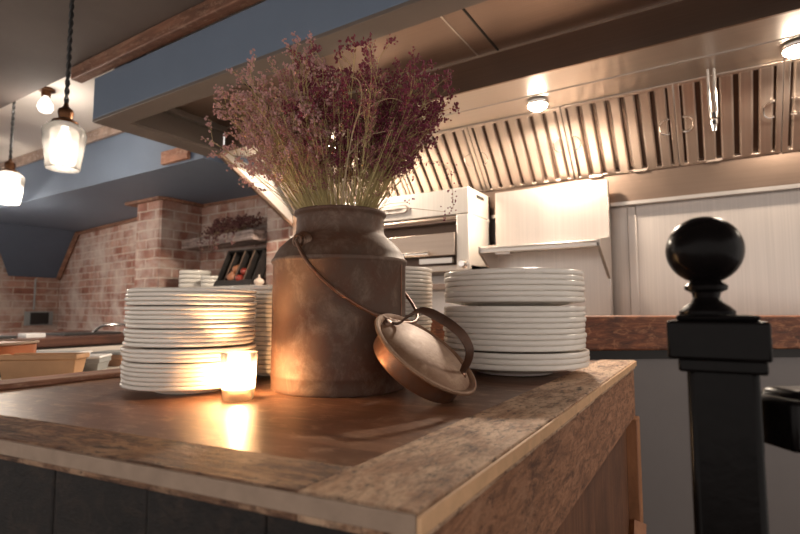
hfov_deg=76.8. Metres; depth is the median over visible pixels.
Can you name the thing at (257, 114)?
flower sprig
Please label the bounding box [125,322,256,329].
dinner plate
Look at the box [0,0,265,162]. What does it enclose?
ceiling
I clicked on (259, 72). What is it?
flower sprig
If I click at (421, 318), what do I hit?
dinner plate
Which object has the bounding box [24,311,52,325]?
wall socket
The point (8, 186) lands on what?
pendant lamp
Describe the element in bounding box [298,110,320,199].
flower sprig
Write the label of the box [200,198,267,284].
wall
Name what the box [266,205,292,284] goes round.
wall
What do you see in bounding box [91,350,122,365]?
tub
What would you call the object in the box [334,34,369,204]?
flower sprig
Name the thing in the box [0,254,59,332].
wall
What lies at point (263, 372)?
dinner plate
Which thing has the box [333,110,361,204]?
flower sprig
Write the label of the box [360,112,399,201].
flower sprig
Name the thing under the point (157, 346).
dinner plate
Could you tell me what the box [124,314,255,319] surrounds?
dinner plate
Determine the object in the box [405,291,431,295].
dinner plate
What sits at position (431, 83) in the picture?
flower sprig
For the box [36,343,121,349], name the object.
countertop
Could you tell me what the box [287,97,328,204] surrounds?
flower sprig
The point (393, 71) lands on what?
flower sprig
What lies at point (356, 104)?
flower sprig
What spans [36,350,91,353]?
tray
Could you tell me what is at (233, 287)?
dinner plate
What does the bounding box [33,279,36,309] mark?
conduit
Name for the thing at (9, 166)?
socket
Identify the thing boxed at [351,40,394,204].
flower sprig
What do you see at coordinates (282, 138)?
flower sprig
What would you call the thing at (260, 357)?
dinner plate
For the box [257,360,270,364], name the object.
dinner plate
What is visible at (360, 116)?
flower sprig
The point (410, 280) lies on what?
dinner plate
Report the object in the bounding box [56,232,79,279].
trim
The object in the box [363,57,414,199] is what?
flower sprig
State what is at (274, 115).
flower sprig
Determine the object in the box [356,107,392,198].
flower sprig
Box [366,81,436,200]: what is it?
flower sprig
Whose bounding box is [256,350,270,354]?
dinner plate
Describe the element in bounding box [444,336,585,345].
dinner plate
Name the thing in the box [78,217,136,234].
trim
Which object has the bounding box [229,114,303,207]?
flower sprig
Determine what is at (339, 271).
milk can
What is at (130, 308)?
dinner plate
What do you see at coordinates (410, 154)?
flower sprig
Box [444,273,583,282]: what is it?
dinner plate
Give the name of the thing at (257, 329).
dinner plate
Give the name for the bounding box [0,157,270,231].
ceiling
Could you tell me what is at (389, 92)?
flower sprig
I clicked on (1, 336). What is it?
tray
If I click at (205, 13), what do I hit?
trim
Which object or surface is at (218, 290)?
dinner plate
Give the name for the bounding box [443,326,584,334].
dinner plate
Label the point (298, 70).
flower sprig
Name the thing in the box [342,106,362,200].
flower sprig
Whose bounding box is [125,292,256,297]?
dinner plate
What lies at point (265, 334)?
dinner plate
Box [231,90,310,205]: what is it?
flower sprig
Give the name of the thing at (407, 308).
dinner plate
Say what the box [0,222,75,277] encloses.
ceiling
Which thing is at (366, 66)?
flower sprig
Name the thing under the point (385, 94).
flower sprig
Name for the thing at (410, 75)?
flower sprig
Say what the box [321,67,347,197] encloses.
flower sprig
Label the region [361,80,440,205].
flower sprig
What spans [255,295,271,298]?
dinner plate
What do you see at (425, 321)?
dinner plate
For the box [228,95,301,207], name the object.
flower sprig
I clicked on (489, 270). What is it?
dinner plate
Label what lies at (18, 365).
box
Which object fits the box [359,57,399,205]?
flower sprig
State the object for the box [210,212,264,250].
bunch
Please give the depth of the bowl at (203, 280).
4.07 m
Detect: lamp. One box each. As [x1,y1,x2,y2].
[0,101,24,205]
[41,0,86,173]
[526,98,548,111]
[780,39,799,57]
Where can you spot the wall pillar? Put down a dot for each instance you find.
(148, 214)
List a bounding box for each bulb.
[37,86,55,113]
[254,275,263,284]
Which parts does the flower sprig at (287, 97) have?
stem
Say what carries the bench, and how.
on the floor
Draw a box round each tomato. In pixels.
[235,275,243,280]
[240,268,246,274]
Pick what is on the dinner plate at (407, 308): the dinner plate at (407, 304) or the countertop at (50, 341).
the dinner plate at (407, 304)
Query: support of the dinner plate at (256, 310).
on the dinner plate at (258, 315)
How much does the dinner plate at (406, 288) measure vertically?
0.021 m
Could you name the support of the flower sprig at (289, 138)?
in the milk can
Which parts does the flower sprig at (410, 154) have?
stem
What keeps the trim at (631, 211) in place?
attached to the wall at (767, 280)
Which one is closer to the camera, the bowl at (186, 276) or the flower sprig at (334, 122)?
the flower sprig at (334, 122)
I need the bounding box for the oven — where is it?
[343,187,490,275]
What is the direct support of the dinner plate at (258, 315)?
on the dinner plate at (261, 320)
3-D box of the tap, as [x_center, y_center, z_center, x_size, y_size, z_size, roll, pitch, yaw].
[-2.306,0.495,4.056,0.304,0.086,0.051,1,-5,-13]
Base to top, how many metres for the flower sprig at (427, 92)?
0.310 m
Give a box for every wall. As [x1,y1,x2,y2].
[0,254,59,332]
[57,221,136,331]
[157,200,201,287]
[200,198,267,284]
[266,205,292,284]
[421,60,799,315]
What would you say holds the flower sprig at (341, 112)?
in the milk can
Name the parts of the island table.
panel, corner post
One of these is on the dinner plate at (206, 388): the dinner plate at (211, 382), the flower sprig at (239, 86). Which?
the dinner plate at (211, 382)
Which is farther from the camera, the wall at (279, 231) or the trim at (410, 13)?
the wall at (279, 231)
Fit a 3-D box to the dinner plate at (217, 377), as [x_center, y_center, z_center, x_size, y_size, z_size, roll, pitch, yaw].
[-0.381,0.198,0.923,0.229,0.020,0.229,3,-6,-34]
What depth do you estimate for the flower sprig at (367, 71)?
1.02 m
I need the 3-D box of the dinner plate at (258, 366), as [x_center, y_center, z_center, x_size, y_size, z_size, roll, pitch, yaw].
[-0.269,0.222,1.160,0.251,0.021,0.251,-1,-5,10]
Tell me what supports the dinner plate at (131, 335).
on the dinner plate at (223, 339)
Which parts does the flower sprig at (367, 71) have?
stem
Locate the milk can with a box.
[270,205,418,397]
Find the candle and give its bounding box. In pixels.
[223,367,251,394]
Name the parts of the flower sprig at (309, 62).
stem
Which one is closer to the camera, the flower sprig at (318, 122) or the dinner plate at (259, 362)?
the flower sprig at (318, 122)
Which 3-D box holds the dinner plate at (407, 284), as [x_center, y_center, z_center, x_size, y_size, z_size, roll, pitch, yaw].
[-0.044,0.055,1.285,0.255,0.021,0.255,3,-5,-28]
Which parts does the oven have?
name plate, plate, door handle, grill door, knob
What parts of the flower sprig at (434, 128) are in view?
stem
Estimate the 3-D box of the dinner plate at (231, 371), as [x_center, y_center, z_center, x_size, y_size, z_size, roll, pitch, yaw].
[-0.381,0.191,0.924,0.229,0.020,0.229,-1,-5,17]
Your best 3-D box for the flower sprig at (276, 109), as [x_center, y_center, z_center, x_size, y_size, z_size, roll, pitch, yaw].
[-0.208,-0.195,1.041,0.197,0.355,0.069,-3,-5,30]
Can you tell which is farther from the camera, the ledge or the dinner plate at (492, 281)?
the ledge
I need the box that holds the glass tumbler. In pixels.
[220,350,257,401]
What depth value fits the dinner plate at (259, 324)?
1.04 m
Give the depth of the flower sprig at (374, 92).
0.94 m
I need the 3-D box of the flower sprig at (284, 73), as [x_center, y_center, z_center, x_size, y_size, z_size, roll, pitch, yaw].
[-0.167,-0.192,0.924,0.078,0.342,0.126,-4,-6,39]
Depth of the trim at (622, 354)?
1.62 m
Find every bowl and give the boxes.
[178,283,200,287]
[179,270,211,274]
[179,274,209,278]
[179,279,201,282]
[201,276,217,278]
[201,279,216,282]
[201,283,213,286]
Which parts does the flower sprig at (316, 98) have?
stem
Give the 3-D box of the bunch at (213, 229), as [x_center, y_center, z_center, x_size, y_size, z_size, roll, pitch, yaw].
[-1.557,-0.269,4.308,0.469,0.336,0.286,-3,-6,34]
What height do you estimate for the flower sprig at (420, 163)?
0.162 m
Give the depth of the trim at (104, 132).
4.18 m
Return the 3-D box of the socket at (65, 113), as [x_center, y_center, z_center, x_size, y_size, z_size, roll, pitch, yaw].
[-1.362,-0.625,2.059,0.093,0.089,0.093,-3,-6,32]
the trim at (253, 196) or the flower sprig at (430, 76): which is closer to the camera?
the flower sprig at (430, 76)
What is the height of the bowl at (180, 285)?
0.036 m
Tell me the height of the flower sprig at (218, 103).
0.308 m
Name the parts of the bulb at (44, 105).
bulb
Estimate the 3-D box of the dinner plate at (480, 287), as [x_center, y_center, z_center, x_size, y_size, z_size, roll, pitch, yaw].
[0.262,0.064,1.171,0.314,0.031,0.314,-5,-7,43]
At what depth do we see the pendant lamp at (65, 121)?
2.04 m
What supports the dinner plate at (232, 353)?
on the dinner plate at (243, 356)
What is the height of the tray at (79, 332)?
0.016 m
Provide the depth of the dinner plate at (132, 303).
0.84 m
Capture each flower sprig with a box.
[200,116,297,209]
[212,84,306,206]
[213,94,301,207]
[218,85,304,206]
[226,58,305,206]
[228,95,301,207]
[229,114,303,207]
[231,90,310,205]
[236,91,304,213]
[237,48,308,205]
[237,104,300,207]
[238,99,308,206]
[240,128,314,201]
[242,72,313,205]
[243,96,310,205]
[250,113,315,204]
[256,71,306,197]
[256,109,316,197]
[258,84,315,204]
[259,113,316,202]
[262,56,314,204]
[266,67,323,203]
[267,115,314,195]
[269,78,325,204]
[274,123,324,202]
[276,138,311,205]
[277,40,337,204]
[277,119,312,205]
[278,62,321,202]
[279,60,318,205]
[280,65,331,204]
[281,31,324,203]
[281,58,326,203]
[282,38,335,197]
[286,70,331,196]
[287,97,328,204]
[291,58,330,197]
[291,109,318,205]
[292,111,324,204]
[296,72,342,204]
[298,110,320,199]
[300,71,338,203]
[303,98,333,204]
[305,30,344,204]
[305,58,344,195]
[306,119,336,204]
[309,97,335,202]
[309,110,338,201]
[316,82,342,200]
[319,81,351,204]
[319,90,359,204]
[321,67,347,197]
[325,109,345,204]
[328,133,356,204]
[329,116,360,197]
[330,122,349,188]
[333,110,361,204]
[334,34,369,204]
[335,68,373,202]
[335,86,358,204]
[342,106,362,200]
[343,64,384,204]
[344,32,397,205]
[346,71,391,204]
[350,82,401,200]
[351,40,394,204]
[352,55,387,205]
[352,57,391,204]
[354,63,392,204]
[354,116,376,199]
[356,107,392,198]
[357,71,396,205]
[358,92,392,204]
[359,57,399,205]
[359,73,392,203]
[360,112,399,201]
[361,67,404,205]
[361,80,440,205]
[362,59,436,205]
[362,133,412,201]
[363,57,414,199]
[364,84,435,206]
[364,101,421,203]
[364,102,421,206]
[365,46,422,206]
[365,69,452,207]
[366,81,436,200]
[366,108,408,205]
[367,68,417,203]
[368,69,438,201]
[369,75,416,205]
[371,86,449,206]
[371,93,423,207]
[372,118,435,207]
[372,135,424,204]
[373,81,459,208]
[374,108,439,205]
[374,110,451,207]
[375,108,428,197]
[375,153,459,220]
[376,104,427,208]
[377,128,437,207]
[378,99,441,209]
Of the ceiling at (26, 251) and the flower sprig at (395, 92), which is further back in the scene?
the ceiling at (26, 251)
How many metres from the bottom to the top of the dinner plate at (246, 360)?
0.020 m
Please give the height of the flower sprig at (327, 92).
0.301 m
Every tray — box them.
[0,335,16,338]
[0,340,39,354]
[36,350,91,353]
[46,331,120,335]
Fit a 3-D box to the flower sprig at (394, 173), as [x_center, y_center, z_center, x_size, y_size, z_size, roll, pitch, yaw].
[-0.034,-0.159,0.921,0.156,0.263,0.074,-2,-5,20]
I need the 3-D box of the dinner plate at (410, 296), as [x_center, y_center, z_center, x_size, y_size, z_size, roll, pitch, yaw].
[-0.045,0.084,1.283,0.255,0.021,0.255,2,-5,-22]
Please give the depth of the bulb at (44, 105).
3.24 m
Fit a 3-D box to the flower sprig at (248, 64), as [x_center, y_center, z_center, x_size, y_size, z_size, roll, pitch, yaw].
[-0.228,-0.209,0.975,0.205,0.366,0.088,1,-5,-8]
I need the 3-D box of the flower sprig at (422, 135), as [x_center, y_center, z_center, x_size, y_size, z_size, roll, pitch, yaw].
[-0.024,-0.156,1.003,0.150,0.268,0.063,-1,-5,6]
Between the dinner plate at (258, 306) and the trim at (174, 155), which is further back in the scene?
the trim at (174, 155)
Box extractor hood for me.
[176,0,799,237]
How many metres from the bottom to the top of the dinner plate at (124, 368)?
0.020 m
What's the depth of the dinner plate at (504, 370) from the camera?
1.02 m
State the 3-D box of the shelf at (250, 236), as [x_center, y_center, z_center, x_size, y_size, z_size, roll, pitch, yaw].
[-1.496,-0.222,4.329,1.070,0.084,0.220,-4,-6,38]
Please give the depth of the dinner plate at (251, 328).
0.83 m
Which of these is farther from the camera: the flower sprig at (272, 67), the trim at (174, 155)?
the trim at (174, 155)
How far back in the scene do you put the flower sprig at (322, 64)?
0.91 m
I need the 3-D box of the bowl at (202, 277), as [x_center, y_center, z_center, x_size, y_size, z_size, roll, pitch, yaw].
[-1.547,0.090,4.145,0.160,0.030,0.160,-3,-6,32]
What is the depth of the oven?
2.76 m
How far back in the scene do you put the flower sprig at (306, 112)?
0.89 m
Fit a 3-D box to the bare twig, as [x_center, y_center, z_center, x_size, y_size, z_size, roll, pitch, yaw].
[-0.063,-0.186,0.878,0.139,0.276,0.066,-2,-5,21]
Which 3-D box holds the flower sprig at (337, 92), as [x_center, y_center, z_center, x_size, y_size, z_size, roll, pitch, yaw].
[-0.105,-0.198,1.034,0.063,0.372,0.067,-5,-7,43]
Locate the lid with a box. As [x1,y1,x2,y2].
[373,307,476,402]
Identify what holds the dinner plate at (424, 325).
on the dinner plate
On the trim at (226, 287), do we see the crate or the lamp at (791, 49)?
the crate
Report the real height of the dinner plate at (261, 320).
0.021 m
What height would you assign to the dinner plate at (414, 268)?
0.021 m
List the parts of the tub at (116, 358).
lid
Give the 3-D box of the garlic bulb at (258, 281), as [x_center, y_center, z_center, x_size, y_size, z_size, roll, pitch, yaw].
[-1.066,0.099,3.819,0.080,0.080,0.080,-3,-6,32]
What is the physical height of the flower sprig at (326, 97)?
0.342 m
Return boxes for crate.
[213,248,266,285]
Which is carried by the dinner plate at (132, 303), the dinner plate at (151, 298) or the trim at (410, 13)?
the dinner plate at (151, 298)
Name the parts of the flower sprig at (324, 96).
stem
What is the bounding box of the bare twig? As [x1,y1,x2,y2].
[341,76,402,204]
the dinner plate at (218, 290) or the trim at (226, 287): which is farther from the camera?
the trim at (226, 287)
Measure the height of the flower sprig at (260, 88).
0.291 m
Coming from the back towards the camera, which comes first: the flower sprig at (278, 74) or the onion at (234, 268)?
the onion at (234, 268)
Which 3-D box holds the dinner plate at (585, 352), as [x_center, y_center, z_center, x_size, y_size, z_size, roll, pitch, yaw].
[0.261,0.201,1.157,0.327,0.030,0.327,0,-5,-5]
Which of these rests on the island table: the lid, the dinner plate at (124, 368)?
the lid
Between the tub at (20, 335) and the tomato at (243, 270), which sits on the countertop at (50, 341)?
the tub at (20, 335)
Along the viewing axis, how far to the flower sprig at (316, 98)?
0.94 m
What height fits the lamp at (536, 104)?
0.042 m
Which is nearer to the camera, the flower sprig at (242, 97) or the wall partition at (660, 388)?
the flower sprig at (242, 97)
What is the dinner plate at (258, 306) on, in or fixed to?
on the dinner plate at (256, 310)
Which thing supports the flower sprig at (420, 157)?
in the milk can
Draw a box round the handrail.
[761,386,799,452]
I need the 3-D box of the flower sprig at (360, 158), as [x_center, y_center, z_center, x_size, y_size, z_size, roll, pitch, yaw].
[-0.050,-0.190,1.028,0.074,0.355,0.118,-2,-5,23]
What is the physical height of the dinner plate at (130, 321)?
0.020 m
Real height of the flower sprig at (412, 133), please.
0.228 m
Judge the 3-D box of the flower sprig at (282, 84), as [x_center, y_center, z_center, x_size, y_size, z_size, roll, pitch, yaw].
[-0.178,-0.177,0.919,0.088,0.310,0.122,-1,-5,11]
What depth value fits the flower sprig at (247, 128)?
1.05 m
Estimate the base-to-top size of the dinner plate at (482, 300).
0.031 m
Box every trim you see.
[0,126,123,168]
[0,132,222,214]
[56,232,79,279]
[71,0,262,82]
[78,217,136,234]
[92,0,487,155]
[125,196,203,207]
[134,108,227,150]
[161,148,190,164]
[182,285,271,288]
[204,195,259,206]
[590,349,799,359]
[627,206,639,315]
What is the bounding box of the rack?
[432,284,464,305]
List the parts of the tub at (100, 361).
lid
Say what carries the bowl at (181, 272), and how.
on the bowl at (186, 276)
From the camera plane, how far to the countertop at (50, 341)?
3.64 m
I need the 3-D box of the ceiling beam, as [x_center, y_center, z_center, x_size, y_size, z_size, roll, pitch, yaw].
[0.452,-1.064,1.827,4.470,0.416,0.723,-3,-6,32]
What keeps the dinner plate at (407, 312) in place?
on the dinner plate at (421, 318)
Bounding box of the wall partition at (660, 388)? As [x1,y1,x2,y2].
[595,357,799,533]
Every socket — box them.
[0,159,18,172]
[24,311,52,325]
[52,103,78,126]
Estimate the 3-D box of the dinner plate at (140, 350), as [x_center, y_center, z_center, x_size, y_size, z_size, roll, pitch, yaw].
[-0.382,0.152,0.925,0.229,0.020,0.229,4,-6,-36]
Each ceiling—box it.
[0,0,204,107]
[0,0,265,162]
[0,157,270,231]
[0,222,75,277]
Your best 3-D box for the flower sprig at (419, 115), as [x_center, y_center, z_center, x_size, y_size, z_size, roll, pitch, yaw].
[-0.020,-0.162,0.956,0.147,0.279,0.077,1,-5,-9]
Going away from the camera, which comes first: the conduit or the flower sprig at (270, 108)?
the flower sprig at (270, 108)
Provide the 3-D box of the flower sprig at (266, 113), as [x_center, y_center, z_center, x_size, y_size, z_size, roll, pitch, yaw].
[-0.207,-0.167,0.993,0.139,0.296,0.082,2,-5,-20]
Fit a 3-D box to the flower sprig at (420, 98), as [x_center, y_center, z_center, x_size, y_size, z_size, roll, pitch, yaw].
[-0.022,-0.175,0.945,0.160,0.305,0.061,-4,-6,40]
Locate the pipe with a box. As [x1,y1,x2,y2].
[706,68,718,131]
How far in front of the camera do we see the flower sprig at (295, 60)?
0.92 m
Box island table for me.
[0,360,646,533]
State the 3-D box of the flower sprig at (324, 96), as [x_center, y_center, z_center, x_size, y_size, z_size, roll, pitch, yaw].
[-0.122,-0.182,0.925,0.068,0.323,0.074,2,-5,-22]
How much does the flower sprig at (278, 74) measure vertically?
0.361 m
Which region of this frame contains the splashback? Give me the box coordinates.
[478,179,612,315]
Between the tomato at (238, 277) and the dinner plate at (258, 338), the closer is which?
the dinner plate at (258, 338)
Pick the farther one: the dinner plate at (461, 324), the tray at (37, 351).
the tray at (37, 351)
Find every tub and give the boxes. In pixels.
[18,333,45,337]
[83,353,111,371]
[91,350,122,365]
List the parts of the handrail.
rail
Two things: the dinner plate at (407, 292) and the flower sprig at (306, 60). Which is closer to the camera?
the flower sprig at (306, 60)
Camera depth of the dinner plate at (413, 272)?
1.20 m
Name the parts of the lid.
lid handle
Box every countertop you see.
[0,330,124,349]
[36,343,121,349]
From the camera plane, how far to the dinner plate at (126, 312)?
0.83 m
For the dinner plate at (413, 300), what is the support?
on the dinner plate at (407, 304)
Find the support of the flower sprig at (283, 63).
in the milk can
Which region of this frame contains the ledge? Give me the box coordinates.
[430,315,799,350]
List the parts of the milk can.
bail handle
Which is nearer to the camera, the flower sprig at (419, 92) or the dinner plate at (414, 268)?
the flower sprig at (419, 92)
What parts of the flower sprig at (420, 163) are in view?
stem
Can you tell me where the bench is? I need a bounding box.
[0,345,123,379]
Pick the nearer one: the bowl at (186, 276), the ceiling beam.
the ceiling beam
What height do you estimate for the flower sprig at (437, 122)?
0.309 m
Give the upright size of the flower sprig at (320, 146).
0.234 m
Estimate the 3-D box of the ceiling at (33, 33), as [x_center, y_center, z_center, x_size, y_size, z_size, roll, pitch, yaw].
[-2.558,-1.294,1.207,11.500,0.140,3.547,-3,-6,32]
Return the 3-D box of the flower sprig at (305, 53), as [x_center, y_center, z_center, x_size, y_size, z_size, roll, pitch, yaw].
[-0.165,-0.211,0.908,0.098,0.372,0.126,1,-5,-10]
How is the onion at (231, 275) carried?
in the crate
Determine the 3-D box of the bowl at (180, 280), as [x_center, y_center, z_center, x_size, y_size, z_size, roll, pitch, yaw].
[-1.758,0.127,4.334,0.260,0.036,0.260,-3,-6,32]
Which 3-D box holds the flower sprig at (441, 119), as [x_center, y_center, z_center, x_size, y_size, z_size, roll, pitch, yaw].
[-0.001,-0.165,0.990,0.201,0.290,0.070,1,-5,-12]
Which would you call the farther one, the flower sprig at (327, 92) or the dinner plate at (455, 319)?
the dinner plate at (455, 319)
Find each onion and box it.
[227,271,234,279]
[232,264,238,273]
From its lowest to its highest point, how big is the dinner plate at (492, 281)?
0.031 m
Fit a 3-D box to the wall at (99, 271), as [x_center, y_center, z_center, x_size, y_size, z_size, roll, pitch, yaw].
[-3.315,0.546,5.844,3.081,2.080,0.150,-4,-6,39]
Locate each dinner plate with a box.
[119,363,249,372]
[119,379,249,393]
[120,343,255,353]
[120,347,256,358]
[120,366,249,377]
[120,371,249,381]
[121,358,249,368]
[121,372,256,386]
[122,339,253,349]
[122,353,250,363]
[123,318,254,323]
[123,326,254,333]
[124,296,255,301]
[124,306,255,310]
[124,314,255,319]
[124,331,255,338]
[124,334,255,342]
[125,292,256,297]
[125,301,256,306]
[125,311,255,314]
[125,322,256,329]
[126,288,256,293]
[228,286,271,289]
[247,304,271,308]
[251,309,271,312]
[252,341,270,345]
[253,322,271,326]
[254,327,271,331]
[254,336,270,340]
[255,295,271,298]
[255,299,271,303]
[255,313,271,317]
[255,318,271,322]
[255,332,270,336]
[256,290,271,294]
[256,346,270,349]
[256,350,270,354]
[256,369,270,375]
[257,355,270,359]
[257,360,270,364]
[257,364,270,368]
[405,266,432,272]
[405,270,431,275]
[405,274,431,279]
[405,278,432,283]
[405,282,432,287]
[405,286,431,291]
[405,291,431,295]
[405,295,431,299]
[406,299,431,302]
[406,303,431,306]
[406,307,432,310]
[406,311,422,316]
[407,316,430,320]
[417,320,431,324]
[421,324,430,327]
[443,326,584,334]
[444,268,583,277]
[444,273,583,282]
[444,290,583,297]
[444,306,585,311]
[444,311,585,316]
[444,332,586,340]
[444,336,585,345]
[444,341,585,353]
[445,279,584,287]
[445,285,584,292]
[445,296,584,305]
[447,316,585,322]
[452,348,589,359]
[456,322,585,328]
[461,355,589,365]
[469,361,589,375]
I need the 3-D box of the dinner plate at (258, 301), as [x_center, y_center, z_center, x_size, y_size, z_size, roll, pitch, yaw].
[-0.268,0.088,1.173,0.251,0.021,0.251,-1,-5,8]
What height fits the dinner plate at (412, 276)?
0.021 m
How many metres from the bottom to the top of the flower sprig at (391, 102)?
0.286 m
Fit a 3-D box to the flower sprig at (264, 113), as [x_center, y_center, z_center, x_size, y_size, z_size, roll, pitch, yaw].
[-0.217,-0.171,1.008,0.168,0.298,0.078,1,-5,-7]
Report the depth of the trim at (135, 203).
4.53 m
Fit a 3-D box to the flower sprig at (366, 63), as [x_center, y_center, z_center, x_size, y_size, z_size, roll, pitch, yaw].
[-0.045,-0.220,1.003,0.116,0.411,0.078,0,-5,0]
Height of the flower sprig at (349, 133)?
0.306 m
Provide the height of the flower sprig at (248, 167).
0.255 m
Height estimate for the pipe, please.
0.260 m
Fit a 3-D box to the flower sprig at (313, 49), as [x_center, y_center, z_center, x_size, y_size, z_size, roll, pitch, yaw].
[-0.150,-0.211,0.910,0.126,0.372,0.078,4,-6,-42]
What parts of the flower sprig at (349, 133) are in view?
stem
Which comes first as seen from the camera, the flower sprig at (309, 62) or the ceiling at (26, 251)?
the flower sprig at (309, 62)
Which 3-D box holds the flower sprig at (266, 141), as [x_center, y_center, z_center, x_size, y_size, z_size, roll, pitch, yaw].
[-0.214,-0.215,0.941,0.185,0.380,0.077,1,-5,-9]
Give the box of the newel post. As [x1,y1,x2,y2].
[665,216,772,533]
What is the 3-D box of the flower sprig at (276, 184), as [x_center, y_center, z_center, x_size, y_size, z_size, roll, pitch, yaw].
[-0.236,-0.187,1.007,0.216,0.321,0.069,-2,-5,24]
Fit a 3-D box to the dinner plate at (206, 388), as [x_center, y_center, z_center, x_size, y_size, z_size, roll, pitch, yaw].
[-0.382,0.212,0.922,0.229,0.020,0.229,4,-6,-41]
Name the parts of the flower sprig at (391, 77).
stem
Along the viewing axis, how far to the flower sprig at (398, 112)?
0.91 m
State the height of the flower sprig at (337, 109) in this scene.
0.356 m
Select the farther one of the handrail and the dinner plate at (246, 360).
the dinner plate at (246, 360)
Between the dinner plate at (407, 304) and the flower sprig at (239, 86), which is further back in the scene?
the dinner plate at (407, 304)
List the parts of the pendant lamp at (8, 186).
bulb, lamp shade, cord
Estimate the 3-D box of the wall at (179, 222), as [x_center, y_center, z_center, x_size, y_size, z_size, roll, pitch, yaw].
[-1.987,0.436,4.517,0.030,2.080,0.400,-3,-6,32]
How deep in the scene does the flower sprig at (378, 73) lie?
1.02 m
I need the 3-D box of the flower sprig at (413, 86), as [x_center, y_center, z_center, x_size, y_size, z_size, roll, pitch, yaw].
[-0.018,-0.196,0.911,0.062,0.336,0.204,4,-6,-38]
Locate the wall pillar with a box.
[134,200,159,287]
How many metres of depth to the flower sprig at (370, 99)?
0.87 m
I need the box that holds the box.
[0,352,89,379]
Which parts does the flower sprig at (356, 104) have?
stem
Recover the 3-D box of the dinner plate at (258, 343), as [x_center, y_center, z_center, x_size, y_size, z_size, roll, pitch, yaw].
[-0.266,0.174,1.165,0.251,0.021,0.251,-1,-5,13]
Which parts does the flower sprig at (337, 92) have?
stem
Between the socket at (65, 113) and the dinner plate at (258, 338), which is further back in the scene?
the socket at (65, 113)
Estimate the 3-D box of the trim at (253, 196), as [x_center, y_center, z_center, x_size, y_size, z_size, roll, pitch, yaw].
[-1.367,-0.601,4.445,1.100,0.025,0.020,-3,-6,32]
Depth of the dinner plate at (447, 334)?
1.02 m
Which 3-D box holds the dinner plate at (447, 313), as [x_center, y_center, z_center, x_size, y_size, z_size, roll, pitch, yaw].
[0.260,0.117,1.167,0.318,0.029,0.318,0,-5,3]
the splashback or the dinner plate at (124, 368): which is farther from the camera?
the splashback
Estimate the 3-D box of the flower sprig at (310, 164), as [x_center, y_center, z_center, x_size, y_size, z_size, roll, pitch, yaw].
[-0.165,-0.156,0.927,0.062,0.253,0.102,-1,-5,11]
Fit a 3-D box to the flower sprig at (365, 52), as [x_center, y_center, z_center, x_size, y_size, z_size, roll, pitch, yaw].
[-0.063,-0.221,0.925,0.086,0.388,0.127,2,-5,-18]
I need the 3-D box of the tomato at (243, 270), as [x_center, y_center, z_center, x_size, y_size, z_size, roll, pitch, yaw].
[-1.230,0.035,3.986,0.062,0.058,0.062,4,-6,-38]
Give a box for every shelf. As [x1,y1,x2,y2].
[181,229,266,250]
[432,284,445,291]
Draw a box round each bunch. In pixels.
[197,216,244,252]
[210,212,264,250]
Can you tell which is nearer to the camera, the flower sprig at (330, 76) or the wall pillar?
the flower sprig at (330, 76)
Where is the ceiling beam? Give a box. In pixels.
[93,0,408,118]
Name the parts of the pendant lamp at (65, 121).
lamp shade, bulb, cord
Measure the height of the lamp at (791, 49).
0.042 m
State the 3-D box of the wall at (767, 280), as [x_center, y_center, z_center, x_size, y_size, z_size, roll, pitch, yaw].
[1.641,-0.009,2.309,5.655,2.600,0.120,-3,-6,32]
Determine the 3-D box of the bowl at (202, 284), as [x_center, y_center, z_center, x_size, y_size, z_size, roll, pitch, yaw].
[-1.547,0.151,4.140,0.160,0.030,0.160,-3,-6,32]
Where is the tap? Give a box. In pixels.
[92,323,127,331]
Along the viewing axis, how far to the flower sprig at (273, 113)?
0.90 m
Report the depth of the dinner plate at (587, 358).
1.01 m
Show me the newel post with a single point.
(724, 355)
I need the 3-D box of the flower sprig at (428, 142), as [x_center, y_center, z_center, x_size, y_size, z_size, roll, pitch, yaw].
[0.009,-0.180,0.959,0.223,0.305,0.084,-1,-5,16]
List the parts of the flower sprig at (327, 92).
stem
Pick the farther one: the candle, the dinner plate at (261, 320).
the dinner plate at (261, 320)
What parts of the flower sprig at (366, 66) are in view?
stem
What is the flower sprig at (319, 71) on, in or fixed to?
in the milk can
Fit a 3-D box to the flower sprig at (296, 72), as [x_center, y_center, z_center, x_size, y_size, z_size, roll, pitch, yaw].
[-0.150,-0.196,0.952,0.067,0.354,0.087,-3,-5,29]
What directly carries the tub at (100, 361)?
on the bench
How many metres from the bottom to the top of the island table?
0.966 m
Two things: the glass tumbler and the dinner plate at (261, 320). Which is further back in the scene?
the dinner plate at (261, 320)
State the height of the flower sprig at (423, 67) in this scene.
0.359 m
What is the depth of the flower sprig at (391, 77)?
0.93 m
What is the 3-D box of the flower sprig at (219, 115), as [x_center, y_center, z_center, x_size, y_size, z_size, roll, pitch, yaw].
[-0.247,-0.188,0.982,0.230,0.322,0.068,1,-5,-12]
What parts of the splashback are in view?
shelf plate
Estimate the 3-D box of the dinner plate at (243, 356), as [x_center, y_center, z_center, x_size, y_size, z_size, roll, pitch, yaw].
[-0.379,0.167,0.926,0.229,0.020,0.229,2,-5,-23]

